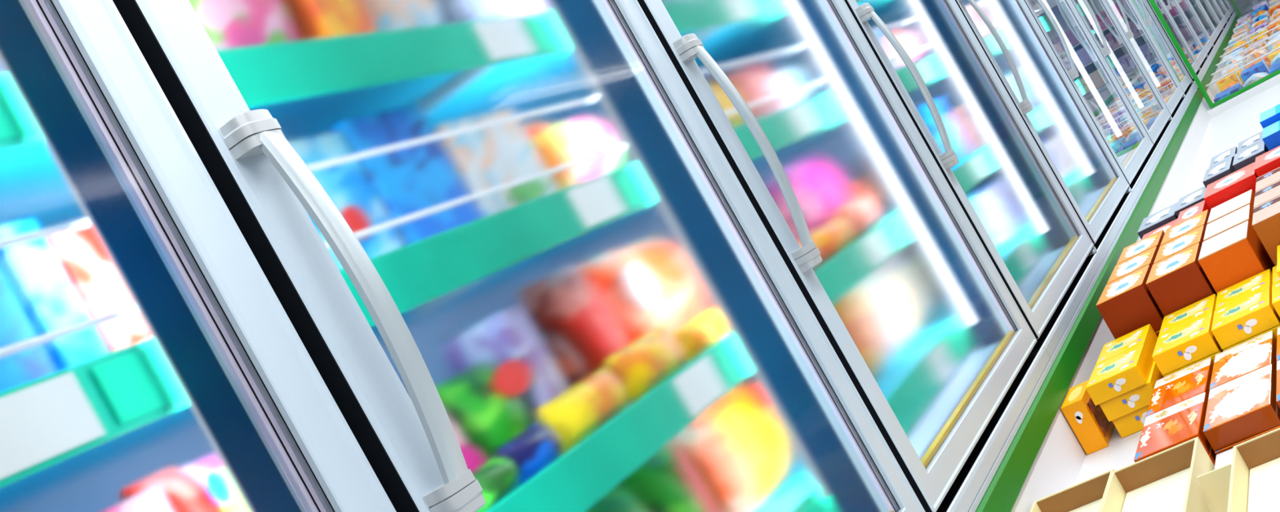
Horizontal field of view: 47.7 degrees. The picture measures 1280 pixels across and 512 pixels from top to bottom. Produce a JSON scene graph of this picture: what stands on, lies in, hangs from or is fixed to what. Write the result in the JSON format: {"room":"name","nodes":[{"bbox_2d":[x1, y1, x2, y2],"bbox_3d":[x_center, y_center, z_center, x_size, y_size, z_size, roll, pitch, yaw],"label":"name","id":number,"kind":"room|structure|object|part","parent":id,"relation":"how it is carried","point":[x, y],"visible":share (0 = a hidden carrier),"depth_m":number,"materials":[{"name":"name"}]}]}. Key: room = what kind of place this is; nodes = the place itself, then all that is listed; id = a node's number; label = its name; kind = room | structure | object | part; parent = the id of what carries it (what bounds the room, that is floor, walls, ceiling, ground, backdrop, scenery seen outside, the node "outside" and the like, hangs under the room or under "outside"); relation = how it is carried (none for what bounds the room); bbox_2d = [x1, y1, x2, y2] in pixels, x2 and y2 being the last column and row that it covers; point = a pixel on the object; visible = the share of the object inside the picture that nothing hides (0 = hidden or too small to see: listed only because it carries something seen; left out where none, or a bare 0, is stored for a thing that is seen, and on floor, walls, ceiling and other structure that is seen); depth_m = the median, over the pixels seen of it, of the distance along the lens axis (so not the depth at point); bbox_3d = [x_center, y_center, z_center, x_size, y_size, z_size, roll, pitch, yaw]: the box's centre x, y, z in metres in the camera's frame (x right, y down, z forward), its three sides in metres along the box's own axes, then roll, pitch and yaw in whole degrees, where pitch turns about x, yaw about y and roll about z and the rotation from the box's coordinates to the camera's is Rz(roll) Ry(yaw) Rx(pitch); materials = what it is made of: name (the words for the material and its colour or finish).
{"room":"supermarket","nodes":[
{"label":"supermarket","id":0,"kind":"room"},
{"bbox_3d":[4.172,-0.571,5.840,9.000,0.050,22.000,-30,-1,26],"label":"floor","id":1,"kind":"structure","parent":0,"visible":0},
{"bbox_2d":[1011,73,1279,511],"bbox_3d":[1.646,0.221,2.916,1.048,0.920,7.040,-30,-1,26],"label":"chest freezer","id":2,"kind":"object","parent":1,"relation":"on","point":[1061,462],"visible":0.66,"depth_m":2.76,"materials":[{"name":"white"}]},
{"bbox_2d":[0,0,1069,511],"bbox_3d":[-0.306,0.067,1.427,0.676,1.198,2.377,-30,-1,26],"label":"freezer","id":3,"kind":"object","parent":2,"relation":"on","point":[255,255],"visible":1,"depth_m":1.15,"materials":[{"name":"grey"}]},
{"bbox_3d":[-0.379,0.126,0.583,0.005,0.877,0.682,-30,-1,26],"label":"glass pane","id":4,"kind":"part","parent":3,"relation":"part of","materials":[{"name":"clear glass"}]},
{"bbox_3d":[-0.385,0.130,0.581,0.034,0.945,0.772,-30,-1,26],"label":"door","id":5,"kind":"part","parent":3,"relation":"part of","materials":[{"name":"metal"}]},
{"bbox_3d":[-0.256,-0.083,0.963,0.022,0.025,0.039,-30,-1,26],"label":"handle mount","id":6,"kind":"part","parent":3,"relation":"part of","materials":[{"name":"grey"}]},
{"bbox_3d":[-0.120,0.160,0.957,0.022,0.026,0.039,-30,-1,26],"label":"handle mount","id":7,"kind":"part","parent":3,"relation":"part of","materials":[{"name":"grey"}]},
{"bbox_3d":[-0.065,-0.034,1.293,0.005,0.877,0.682,-30,-1,26],"label":"glass pane","id":8,"kind":"part","parent":3,"relation":"part of","materials":[{"name":"clear glass"}]},
{"bbox_3d":[0.058,-0.242,1.672,0.022,0.025,0.039,-30,-1,26],"label":"handle mount","id":9,"kind":"part","parent":3,"relation":"part of","materials":[{"name":"grey plastic"}]},
{"bbox_3d":[0.194,0.001,1.667,0.022,0.026,0.039,-30,-1,26],"label":"handle mount","id":10,"kind":"part","parent":3,"relation":"part of","materials":[{"name":"grey plastic"}]},
{"bbox_3d":[0.249,-0.193,2.002,0.005,0.877,0.682,-30,-1,26],"label":"glass pane","id":11,"kind":"part","parent":3,"relation":"part of","materials":[{"name":"clear glass"}]},
{"bbox_3d":[0.243,-0.190,2.000,0.034,0.945,0.772,-30,-1,26],"label":"door","id":12,"kind":"part","parent":3,"relation":"part of","materials":[{"name":"glass"}]},
{"bbox_3d":[0.189,0.400,1.284,0.006,0.032,2.374,-30,-1,26],"label":"rail","id":13,"kind":"part","parent":3,"relation":"part of","materials":[{"name":"metal"}]},
{"bbox_2d":[844,0,1169,386],"bbox_3d":[0.636,-0.412,3.555,0.676,1.198,2.377,-30,-1,26],"label":"freezer","id":14,"kind":"object","parent":2,"relation":"on","point":[1016,104],"visible":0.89,"depth_m":2.93,"materials":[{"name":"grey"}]},
{"bbox_3d":[0.372,-0.402,2.382,0.022,0.025,0.039,-30,-1,26],"label":"handle mount","id":15,"kind":"part","parent":14,"relation":"part of","materials":[{"name":"grey plastic"}]},
{"bbox_3d":[0.508,-0.159,2.376,0.022,0.026,0.039,-30,-1,26],"label":"handle mount","id":16,"kind":"part","parent":14,"relation":"part of","materials":[{"name":"grey plastic"}]},
{"bbox_3d":[0.563,-0.353,2.711,0.005,0.877,0.682,-30,-1,26],"label":"glass pane","id":17,"kind":"part","parent":14,"relation":"part of","materials":[{"name":"clear glass"}]},
{"bbox_3d":[0.557,-0.349,2.709,0.034,0.945,0.772,-30,-1,26],"label":"door","id":18,"kind":"part","parent":14,"relation":"part of","materials":[{"name":"glass"}]},
{"bbox_3d":[0.823,-0.319,3.085,0.022,0.026,0.039,-30,-1,26],"label":"handle mount","id":19,"kind":"part","parent":14,"relation":"part of","materials":[{"name":"grey plastic"}]},
{"bbox_3d":[0.877,-0.512,3.421,0.005,0.877,0.682,-30,-1,26],"label":"glass pane","id":20,"kind":"part","parent":14,"relation":"part of","materials":[{"name":"clear glass"}]},
{"bbox_3d":[0.871,-0.509,3.418,0.034,0.945,0.772,-30,-1,26],"label":"door","id":21,"kind":"part","parent":14,"relation":"part of","materials":[{"name":"glass"}]},
{"bbox_3d":[1.137,-0.478,3.795,0.022,0.026,0.039,-30,-1,26],"label":"handle mount","id":22,"kind":"part","parent":14,"relation":"part of","materials":[{"name":"grey"}]},
{"bbox_3d":[1.191,-0.672,4.130,0.005,0.877,0.682,-30,-1,26],"label":"glass pane","id":23,"kind":"part","parent":14,"relation":"part of","materials":[{"name":"white"}]},
{"bbox_3d":[1.185,-0.669,4.128,0.034,0.945,0.772,-30,-1,26],"label":"door","id":24,"kind":"part","parent":14,"relation":"part of","materials":[{"name":"glass"}]},
{"bbox_3d":[1.131,-0.079,3.412,0.006,0.032,2.374,-30,-1,26],"label":"rail","id":25,"kind":"part","parent":14,"relation":"part of","materials":[{"name":"metal"}]},
{"bbox_2d":[1030,468,1114,511],"bbox_3d":[0.511,0.365,1.735,0.114,0.061,0.366,-30,-1,26],"label":"carton","id":26,"kind":"object","parent":2,"relation":"in","point":[1086,495],"visible":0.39,"depth_m":1.89,"materials":[{"name":"cardboard"}]},
{"bbox_3d":[0.517,0.375,1.734,0.106,0.028,0.356,-30,-1,26],"label":"lid","id":27,"kind":"part","parent":26,"relation":"part of","materials":[{"name":"beige cardboard"}]},
{"bbox_2d":[1060,379,1115,454],"bbox_3d":[0.708,0.254,2.285,0.037,0.084,0.108,-30,-1,26],"label":"carton","id":28,"kind":"object","parent":2,"relation":"in","point":[1089,423],"visible":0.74,"depth_m":2.24,"materials":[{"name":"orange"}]},
{"bbox_2d":[1086,396,1111,436],"bbox_3d":[0.723,0.247,2.278,0.002,0.058,0.086,-30,-1,26],"label":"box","id":29,"kind":"object","parent":28,"relation":"attached to","point":[1098,424],"depth_m":2.25,"materials":[{"name":"cardboard"}]},
{"bbox_2d":[1111,404,1149,438],"bbox_3d":[0.792,0.236,2.266,0.084,0.032,0.129,-30,-1,27],"label":"carton","id":30,"kind":"object","parent":2,"relation":"in","point":[1133,422],"visible":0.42,"depth_m":2.22,"materials":[{"name":"yellow cardboard"}]},
{"bbox_2d":[1098,360,1163,422],"bbox_3d":[0.771,0.210,2.264,0.084,0.032,0.129,-30,-1,26],"label":"carton","id":31,"kind":"object","parent":30,"relation":"on","point":[1139,397],"visible":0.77,"depth_m":2.21,"materials":[{"name":"yellow cardboard"}]},
{"bbox_2d":[1085,343,1153,405],"bbox_3d":[0.750,0.185,2.260,0.084,0.032,0.129,-30,-1,27],"label":"carton","id":32,"kind":"object","parent":31,"relation":"on","point":[1124,372],"visible":1,"depth_m":2.22,"materials":[{"name":"yellow cardboard"}]},
{"bbox_2d":[1071,0,1203,168],"bbox_3d":[1.534,-0.869,5.583,0.676,1.198,2.153,-30,-1,26],"label":"freezer","id":33,"kind":"object","parent":2,"relation":"on","point":[1128,34],"visible":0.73,"depth_m":5.15,"materials":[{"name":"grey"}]},
{"bbox_3d":[1.451,-0.638,4.504,0.022,0.026,0.039,-30,-1,26],"label":"handle mount","id":34,"kind":"part","parent":33,"relation":"part of","materials":[{"name":"grey"}]},
{"bbox_3d":[1.505,-0.832,4.839,0.005,0.877,0.682,-30,-1,26],"label":"glass pane","id":35,"kind":"part","parent":33,"relation":"part of","materials":[{"name":"white"}]},
{"bbox_3d":[1.499,-0.829,4.837,0.034,0.945,0.772,-30,-1,26],"label":"door","id":36,"kind":"part","parent":33,"relation":"part of","materials":[{"name":"glass"}]},
{"bbox_3d":[1.765,-0.798,5.213,0.022,0.026,0.039,-30,-1,26],"label":"handle mount","id":37,"kind":"part","parent":33,"relation":"part of","materials":[{"name":"grey"}]},
{"bbox_3d":[1.819,-0.992,5.549,0.005,0.877,0.682,-30,-1,26],"label":"glass pane","id":38,"kind":"part","parent":33,"relation":"part of","materials":[{"name":"white"}]},
{"bbox_3d":[1.813,-0.988,5.546,0.034,0.945,0.772,-30,-1,26],"label":"door","id":39,"kind":"part","parent":33,"relation":"part of","materials":[{"name":"glass"}]},
{"bbox_3d":[2.079,-0.957,5.922,0.022,0.026,0.039,-30,-1,26],"label":"handle mount","id":40,"kind":"part","parent":33,"relation":"part of","materials":[{"name":"grey plastic"}]},
{"bbox_3d":[2.082,-1.125,6.142,0.005,0.877,0.422,-30,-1,26],"label":"glass pane","id":41,"kind":"part","parent":33,"relation":"part of","materials":[{"name":"white"}]},
{"bbox_3d":[2.076,-1.122,6.140,0.034,0.945,0.512,-30,-1,26],"label":"door","id":42,"kind":"part","parent":33,"relation":"part of","materials":[{"name":"glass"}]},
{"bbox_3d":[2.029,-0.535,5.439,0.006,0.032,2.150,-30,-1,26],"label":"rail","id":43,"kind":"part","parent":33,"relation":"part of","materials":[{"name":"metal"}]},
{"bbox_2d":[1137,201,1177,239],"bbox_3d":[1.158,-0.019,3.129,0.083,0.152,0.164,-30,-1,26],"label":"carton","id":44,"kind":"object","parent":2,"relation":"in","point":[1166,215],"visible":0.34,"depth_m":3.08,"materials":[{"name":"white cardboard"}]},
{"bbox_2d":[1099,436,1216,511],"bbox_3d":[0.597,0.313,1.673,0.116,0.064,0.343,-30,-1,26],"label":"open box","id":45,"kind":"object","parent":2,"relation":"in","point":[1166,480],"visible":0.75,"depth_m":1.79,"materials":[{"name":"cardboard"}]},
{"bbox_3d":[0.603,0.325,1.672,0.107,0.030,0.333,-30,-1,26],"label":"lid","id":46,"kind":"part","parent":45,"relation":"part of","materials":[{"name":"beige cardboard"}]},
{"bbox_2d":[1142,217,1177,239],"bbox_3d":[1.101,0.015,2.972,0.083,0.142,0.164,-30,-1,26],"label":"carton","id":47,"kind":"object","parent":2,"relation":"in","point":[1172,223],"visible":0.11,"depth_m":3.02,"materials":[{"name":"cardboard"}]},
{"bbox_2d":[1174,186,1205,217],"bbox_3d":[1.220,-0.057,3.093,0.071,0.157,0.164,-30,-1,27],"label":"carton","id":48,"kind":"object","parent":2,"relation":"in","point":[1197,196],"visible":0.24,"depth_m":3.07,"materials":[{"name":"white cardboard"}]},
{"bbox_2d":[1175,200,1210,224],"bbox_3d":[1.156,-0.022,2.939,0.056,0.152,0.164,-30,-1,26],"label":"carton","id":49,"kind":"object","parent":2,"relation":"in","point":[1201,206],"visible":0.2,"depth_m":2.95,"materials":[{"name":"pink cardboard"}]},
{"bbox_2d":[1208,445,1216,465],"bbox_3d":[0.730,0.264,1.930,0.088,0.029,0.184,-30,-1,26],"label":"carton","id":50,"kind":"object","parent":2,"relation":"in","point":[1211,454],"visible":0.09,"depth_m":1.84,"materials":[{"name":"brown cardboard"}]},
{"bbox_2d":[1133,391,1210,462],"bbox_3d":[0.715,0.238,1.931,0.088,0.029,0.184,-30,-1,27],"label":"carton","id":51,"kind":"object","parent":50,"relation":"on","point":[1180,423],"visible":0.71,"depth_m":1.91,"materials":[{"name":"orange cardboard"}]},
{"bbox_2d":[1148,0,1279,108],"bbox_3d":[2.675,-1.137,6.085,0.927,0.667,0.024,-30,-1,26],"label":"divider","id":52,"kind":"object","parent":2,"relation":"on","point":[1228,48],"visible":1,"depth_m":6.21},
{"bbox_2d":[1196,463,1231,511],"bbox_3d":[0.673,0.272,1.661,0.040,0.060,0.004,-30,-1,26],"label":"divider","id":53,"kind":"object","parent":2,"relation":"in","point":[1215,483],"visible":0.68,"depth_m":1.66,"materials":[{"name":"beige cardboard"}]},
{"bbox_2d":[1202,157,1235,188],"bbox_3d":[1.268,-0.102,3.061,0.058,0.187,0.164,-30,-1,27],"label":"carton","id":54,"kind":"object","parent":2,"relation":"in","point":[1224,168],"visible":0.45,"depth_m":3.02,"materials":[{"name":"white cardboard"}]},
{"bbox_2d":[1208,146,1237,168],"bbox_3d":[1.339,-0.139,3.211,0.058,0.187,0.164,-30,-1,26],"label":"carton","id":55,"kind":"object","parent":2,"relation":"in","point":[1230,153],"visible":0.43,"depth_m":3.21,"materials":[{"name":"white cardboard"}]},
{"bbox_2d":[1214,448,1232,469],"bbox_3d":[0.732,0.259,1.758,0.057,0.030,0.095,-30,-1,26],"label":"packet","id":56,"kind":"object","parent":2,"relation":"in","point":[1224,458],"visible":0.13,"depth_m":1.78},
{"bbox_2d":[1204,161,1257,209],"bbox_3d":[1.224,-0.076,2.897,0.103,0.177,0.164,-30,-1,26],"label":"carton","id":57,"kind":"object","parent":2,"relation":"in","point":[1243,180],"visible":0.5,"depth_m":2.84,"materials":[{"name":"red cardboard"}]},
{"bbox_2d":[1214,425,1279,455],"bbox_3d":[0.803,0.222,1.889,0.088,0.029,0.184,-30,-1,27],"label":"carton","id":58,"kind":"object","parent":2,"relation":"in","point":[1230,446],"visible":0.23,"depth_m":1.81,"materials":[{"name":"orange cardboard"}]},
{"bbox_2d":[1203,364,1279,451],"bbox_3d":[0.788,0.196,1.889,0.088,0.029,0.184,-30,-1,27],"label":"carton","id":59,"kind":"object","parent":58,"relation":"on","point":[1245,406],"visible":0.99,"depth_m":1.83,"materials":[{"name":"cardboard"}]},
{"bbox_2d":[1236,130,1262,152],"bbox_3d":[1.391,-0.170,3.181,0.063,0.190,0.164,-30,-1,26],"label":"carton","id":60,"kind":"object","parent":2,"relation":"in","point":[1256,138],"visible":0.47,"depth_m":3.18,"materials":[{"name":"white cardboard"}]},
{"bbox_2d":[1232,140,1268,170],"bbox_3d":[1.322,-0.135,3.030,0.067,0.190,0.164,-30,-1,26],"label":"carton","id":61,"kind":"object","parent":2,"relation":"in","point":[1247,156],"visible":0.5,"depth_m":2.98,"materials":[{"name":"white cardboard"}]},
{"bbox_2d":[1226,427,1279,511],"bbox_3d":[0.690,0.257,1.518,0.117,0.065,0.322,-30,-1,26],"label":"open box","id":62,"kind":"object","parent":2,"relation":"in","point":[1255,477],"visible":1,"depth_m":1.63,"materials":[{"name":"cardboard"}]},
{"bbox_3d":[0.696,0.268,1.517,0.108,0.030,0.312,-30,-1,26],"label":"lid","id":63,"kind":"part","parent":62,"relation":"part of","materials":[{"name":"beige cardboard"}]},
{"bbox_2d":[1253,145,1279,177],"bbox_3d":[1.307,-0.127,2.848,0.106,0.184,0.164,-30,-1,27],"label":"carton","id":64,"kind":"object","parent":2,"relation":"in","point":[1268,161],"visible":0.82,"depth_m":2.80,"materials":[{"name":"red cardboard"}]},
{"bbox_2d":[1259,103,1279,128],"bbox_3d":[1.446,-0.223,3.145,0.088,0.227,0.164,-30,-1,26],"label":"carton","id":65,"kind":"object","parent":2,"relation":"in","point":[1272,115],"visible":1,"depth_m":3.09,"materials":[{"name":"blue cardboard"}]},
{"bbox_2d":[1262,120,1279,151],"bbox_3d":[1.382,-0.182,2.993,0.088,0.212,0.164,-30,-1,26],"label":"carton","id":66,"kind":"object","parent":2,"relation":"in","point":[1271,133],"visible":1,"depth_m":2.94,"materials":[{"name":"blue cardboard"}]},
{"bbox_2d":[1270,260,1274,273],"bbox_3d":[1.042,0.075,2.439,0.083,0.075,0.159,-30,-1,26],"label":"carton","id":67,"kind":"object","parent":2,"relation":"in","point":[1271,263],"visible":0.12,"depth_m":2.46,"materials":[{"name":"yellow cardboard"}]},
{"bbox_2d":[1198,220,1270,293],"bbox_3d":[1.004,0.007,2.441,0.083,0.078,0.159,-30,-1,26],"label":"carton","id":68,"kind":"object","parent":67,"relation":"on","point":[1236,255],"visible":0.76,"depth_m":2.38,"materials":[{"name":"orange cardboard"}]},
{"bbox_3d":[0.901,0.155,2.519,0.084,0.075,0.159,-30,-1,26],"label":"carton","id":69,"kind":"object","parent":2,"relation":"in","visible":0},
{"bbox_2d":[1096,264,1164,339],"bbox_3d":[0.862,0.086,2.521,0.084,0.083,0.159,-30,-1,26],"label":"carton","id":70,"kind":"object","parent":69,"relation":"on","point":[1126,304],"visible":0.64,"depth_m":2.45,"materials":[{"name":"brown cardboard"}]},
{"label":"carton","id":71,"kind":"object","parent":2,"relation":"in","visible":0},
{"bbox_2d":[1203,204,1271,258],"bbox_3d":[1.070,-0.027,2.591,0.083,0.078,0.159,-30,-1,26],"label":"carton","id":72,"kind":"object","parent":71,"relation":"on","point":[1244,214],"visible":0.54,"depth_m":2.58,"materials":[{"name":"white cardboard"}]},
{"bbox_3d":[0.803,0.227,2.096,0.088,0.029,0.178,-30,-1,26],"label":"carton","id":73,"kind":"object","parent":2,"relation":"in","visible":0},
{"bbox_2d":[1146,357,1213,417],"bbox_3d":[0.788,0.201,2.097,0.088,0.029,0.178,-30,-1,27],"label":"carton","id":74,"kind":"object","parent":73,"relation":"on","point":[1193,380],"visible":0.59,"depth_m":2.09,"materials":[{"name":"orange cardboard"}]},
{"label":"carton","id":75,"kind":"object","parent":2,"relation":"in","visible":0},
{"bbox_2d":[1208,330,1276,390],"bbox_3d":[0.862,0.159,2.055,0.088,0.029,0.178,-30,-1,27],"label":"carton","id":76,"kind":"object","parent":75,"relation":"on","point":[1257,353],"visible":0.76,"depth_m":2.04,"materials":[{"name":"white cardboard"}]},
{"bbox_3d":[0.876,0.180,1.847,0.087,0.029,0.184,-30,-1,27],"label":"carton","id":77,"kind":"object","parent":2,"relation":"in","visible":0},
{"bbox_2d":[1275,360,1279,407],"bbox_3d":[0.862,0.154,1.847,0.087,0.029,0.184,-30,-1,27],"label":"carton","id":78,"kind":"object","parent":77,"relation":"on","point":[1277,388],"visible":1,"depth_m":1.84,"materials":[{"name":"cardboard"}]},
{"label":"carton","id":79,"kind":"object","parent":2,"relation":"in","visible":0},
{"bbox_2d":[1275,326,1279,360],"bbox_3d":[0.935,0.117,2.013,0.087,0.029,0.178,-30,-1,27],"label":"carton","id":80,"kind":"object","parent":79,"relation":"on","point":[1277,358],"visible":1,"depth_m":2.02,"materials":[{"name":"orange cardboard"}]},
{"bbox_3d":[0.845,0.209,2.385,0.084,0.032,0.128,-30,-1,26],"label":"carton","id":81,"kind":"object","parent":2,"relation":"in","visible":0},
{"bbox_3d":[0.823,0.184,2.382,0.084,0.032,0.128,-30,-1,26],"label":"carton","id":82,"kind":"object","parent":81,"relation":"on","visible":0},
{"bbox_2d":[1095,324,1157,364],"bbox_3d":[0.802,0.158,2.379,0.084,0.032,0.128,-30,-1,26],"label":"carton","id":83,"kind":"object","parent":82,"relation":"on","point":[1145,335],"visible":0.61,"depth_m":2.37,"materials":[{"name":"yellow cardboard"}]},
{"bbox_3d":[0.875,0.189,2.230,0.090,0.030,0.126,-30,-1,26],"label":"carton","id":84,"kind":"object","parent":2,"relation":"in","visible":0},
{"bbox_2d":[1163,346,1222,377],"bbox_3d":[0.860,0.163,2.231,0.090,0.029,0.126,-30,-1,26],"label":"carton","id":85,"kind":"object","parent":84,"relation":"on","point":[1212,356],"visible":0.17,"depth_m":2.17,"materials":[{"name":"yellow"}]},
{"bbox_2d":[1151,311,1219,375],"bbox_3d":[0.844,0.135,2.231,0.090,0.034,0.126,-30,-1,27],"label":"carton","id":86,"kind":"object","parent":85,"relation":"on","point":[1187,344],"visible":0.94,"depth_m":2.19,"materials":[{"name":"yellow cardboard"}]},
{"bbox_3d":[0.926,0.163,2.346,0.090,0.030,0.124,-30,-1,26],"label":"carton","id":87,"kind":"object","parent":2,"relation":"in","visible":0},
{"bbox_3d":[0.911,0.137,2.346,0.090,0.029,0.124,-30,-1,27],"label":"carton","id":88,"kind":"object","parent":87,"relation":"on","visible":0},
{"bbox_2d":[1158,293,1217,335],"bbox_3d":[0.896,0.109,2.347,0.090,0.034,0.124,-30,-1,26],"label":"carton","id":89,"kind":"object","parent":88,"relation":"on","point":[1201,308],"visible":0.47,"depth_m":2.34,"materials":[{"name":"yellow cardboard"}]},
{"label":"carton","id":90,"kind":"object","parent":2,"relation":"in","visible":0},
{"bbox_2d":[1222,324,1279,351],"bbox_3d":[0.933,0.121,2.189,0.089,0.029,0.126,-30,-1,26],"label":"carton","id":91,"kind":"object","parent":90,"relation":"on","point":[1274,330],"visible":0.17,"depth_m":2.13,"materials":[{"name":"yellow cardboard"}]},
{"bbox_2d":[1211,286,1279,349],"bbox_3d":[0.917,0.093,2.190,0.089,0.034,0.126,-30,-1,26],"label":"carton","id":92,"kind":"object","parent":91,"relation":"on","point":[1253,314],"visible":0.92,"depth_m":2.14,"materials":[{"name":"yellow cardboard"}]},
{"bbox_3d":[0.999,0.121,2.304,0.089,0.030,0.124,-30,-1,26],"label":"carton","id":93,"kind":"object","parent":2,"relation":"in","visible":0},
{"bbox_3d":[0.984,0.095,2.305,0.089,0.029,0.124,-30,-1,26],"label":"carton","id":94,"kind":"object","parent":93,"relation":"on","visible":0},
{"bbox_2d":[1214,268,1272,310],"bbox_3d":[0.968,0.067,2.305,0.089,0.034,0.124,-30,-1,26],"label":"carton","id":95,"kind":"object","parent":94,"relation":"on","point":[1264,279],"visible":0.49,"depth_m":2.30,"materials":[{"name":"yellow cardboard"}]},
{"bbox_3d":[1.020,0.106,2.147,0.089,0.030,0.126,-30,-1,27],"label":"carton","id":96,"kind":"object","parent":2,"relation":"in","visible":0},
{"bbox_3d":[1.005,0.080,2.148,0.089,0.029,0.126,-30,-1,26],"label":"carton","id":97,"kind":"object","parent":96,"relation":"on","visible":0},
{"bbox_2d":[1271,281,1279,317],"bbox_3d":[0.989,0.052,2.148,0.089,0.034,0.126,-30,-1,26],"label":"carton","id":98,"kind":"object","parent":97,"relation":"on","point":[1276,286],"visible":1,"depth_m":2.13,"materials":[{"name":"yellow cardboard"}]},
{"bbox_2d":[1276,257,1279,277],"bbox_3d":[1.007,0.006,2.179,0.086,0.027,0.099,-30,-1,27],"label":"carton","id":99,"kind":"object","parent":98,"relation":"on","point":[1278,258],"visible":1,"depth_m":2.18,"materials":[{"name":"yellow cardboard"}]},
{"bbox_3d":[1.071,0.080,2.263,0.089,0.030,0.124,-30,-1,26],"label":"carton","id":100,"kind":"object","parent":2,"relation":"in","visible":0},
{"bbox_3d":[1.056,0.054,2.263,0.089,0.029,0.124,-30,-1,26],"label":"carton","id":101,"kind":"object","parent":100,"relation":"on","visible":0},
{"bbox_2d":[1272,265,1279,284],"bbox_3d":[1.040,0.026,2.264,0.089,0.034,0.124,-30,-1,26],"label":"carton","id":102,"kind":"object","parent":101,"relation":"on","point":[1276,278],"visible":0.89,"depth_m":2.26,"materials":[{"name":"yellow cardboard"}]},
{"bbox_2d":[1276,244,1279,258],"bbox_3d":[1.047,-0.013,2.268,0.086,0.027,0.096,-30,-1,26],"label":"carton","id":103,"kind":"object","parent":102,"relation":"on","point":[1278,246],"visible":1,"depth_m":2.28,"materials":[{"name":"yellow cardboard"}]},
{"bbox_3d":[0.968,0.122,2.670,0.084,0.075,0.159,-30,-1,26],"label":"carton","id":104,"kind":"object","parent":2,"relation":"in","visible":0},
{"bbox_2d":[1106,245,1158,284],"bbox_3d":[0.929,0.052,2.671,0.084,0.083,0.159,-30,-1,26],"label":"carton","id":105,"kind":"object","parent":104,"relation":"on","point":[1147,257],"visible":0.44,"depth_m":2.66,"materials":[{"name":"orange cardboard"}]},
{"label":"carton","id":106,"kind":"object","parent":2,"relation":"in","visible":0},
{"bbox_2d":[1116,229,1164,264],"bbox_3d":[0.995,0.018,2.822,0.084,0.083,0.159,-30,-1,26],"label":"carton","id":107,"kind":"object","parent":106,"relation":"on","point":[1155,239],"visible":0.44,"depth_m":2.81,"materials":[{"name":"orange cardboard"}]},
{"bbox_3d":[0.972,0.115,2.479,0.087,0.075,0.159,-30,-1,27],"label":"carton","id":108,"kind":"object","parent":2,"relation":"in","visible":0},
{"bbox_2d":[1145,242,1217,316],"bbox_3d":[0.933,0.047,2.481,0.087,0.080,0.159,-30,-1,26],"label":"carton","id":109,"kind":"object","parent":108,"relation":"on","point":[1176,282],"visible":0.64,"depth_m":2.42,"materials":[{"name":"brown cardboard"}]},
{"bbox_3d":[1.038,0.081,2.630,0.087,0.075,0.159,-30,-1,27],"label":"carton","id":110,"kind":"object","parent":2,"relation":"in","visible":0},
{"bbox_2d":[1153,225,1205,263],"bbox_3d":[1.000,0.013,2.631,0.087,0.080,0.159,-30,-1,26],"label":"carton","id":111,"kind":"object","parent":110,"relation":"on","point":[1195,236],"visible":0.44,"depth_m":2.62,"materials":[{"name":"orange cardboard"}]},
{"bbox_3d":[1.105,0.047,2.780,0.087,0.075,0.159,-30,-1,26],"label":"carton","id":112,"kind":"object","parent":2,"relation":"in","visible":0},
{"bbox_2d":[1160,209,1209,245],"bbox_3d":[1.066,-0.021,2.782,0.087,0.080,0.159,-30,-1,27],"label":"carton","id":113,"kind":"object","parent":112,"relation":"on","point":[1201,219],"visible":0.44,"depth_m":2.77,"materials":[{"name":"orange cardboard"}]},
{"label":"carton","id":114,"kind":"object","parent":2,"relation":"in","visible":0},
{"bbox_2d":[1207,189,1254,224],"bbox_3d":[1.137,-0.060,2.742,0.083,0.078,0.159,-30,-1,27],"label":"carton","id":115,"kind":"object","parent":114,"relation":"on","point":[1247,197],"visible":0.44,"depth_m":2.73,"materials":[{"name":"white cardboard"}]},
{"label":"carton","id":116,"kind":"object","parent":2,"relation":"in","visible":0},
{"bbox_2d":[1252,195,1279,266],"bbox_3d":[1.076,-0.043,2.397,0.079,0.093,0.159,-30,-1,26],"label":"carton","id":117,"kind":"object","parent":116,"relation":"on","point":[1266,216],"visible":0.97,"depth_m":2.34,"materials":[{"name":"orange cardboard"}]},
{"bbox_3d":[1.184,-0.003,2.546,0.079,0.075,0.159,-30,-1,27],"label":"carton","id":118,"kind":"object","parent":2,"relation":"in","visible":0},
{"bbox_2d":[1253,180,1279,208],"bbox_3d":[1.143,-0.077,2.548,0.079,0.093,0.159,-30,-1,27],"label":"carton","id":119,"kind":"object","parent":118,"relation":"on","point":[1272,191],"visible":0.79,"depth_m":2.55,"materials":[{"name":"white cardboard"}]},
{"label":"carton","id":120,"kind":"object","parent":2,"relation":"in","visible":0},
{"bbox_2d":[1255,166,1279,191],"bbox_3d":[1.209,-0.111,2.698,0.079,0.093,0.159,-30,-1,26],"label":"carton","id":121,"kind":"object","parent":120,"relation":"on","point":[1273,176],"visible":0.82,"depth_m":2.70,"materials":[{"name":"beige cardboard"}]},
{"bbox_2d":[1201,75,1274,110],"bbox_3d":[4.305,-1.131,8.921,1.048,0.920,6.350,-30,-1,26],"label":"chest freezer","id":122,"kind":"object","parent":1,"relation":"on","point":[1203,100],"visible":0.09,"depth_m":6.37,"materials":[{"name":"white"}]},
{"bbox_2d":[1146,0,1201,93],"bbox_3d":[2.577,-1.399,7.939,0.676,1.198,3.031,-30,-1,26],"label":"freezer","id":123,"kind":"object","parent":122,"relation":"on","point":[1148,1],"visible":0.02,"depth_m":6.44,"materials":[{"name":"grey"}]},
{"bbox_3d":[2.342,-1.257,6.739,0.034,0.945,0.636,-30,-1,26],"label":"door","id":124,"kind":"part","parent":123,"relation":"part of","materials":[{"name":"glass"}]}
]}

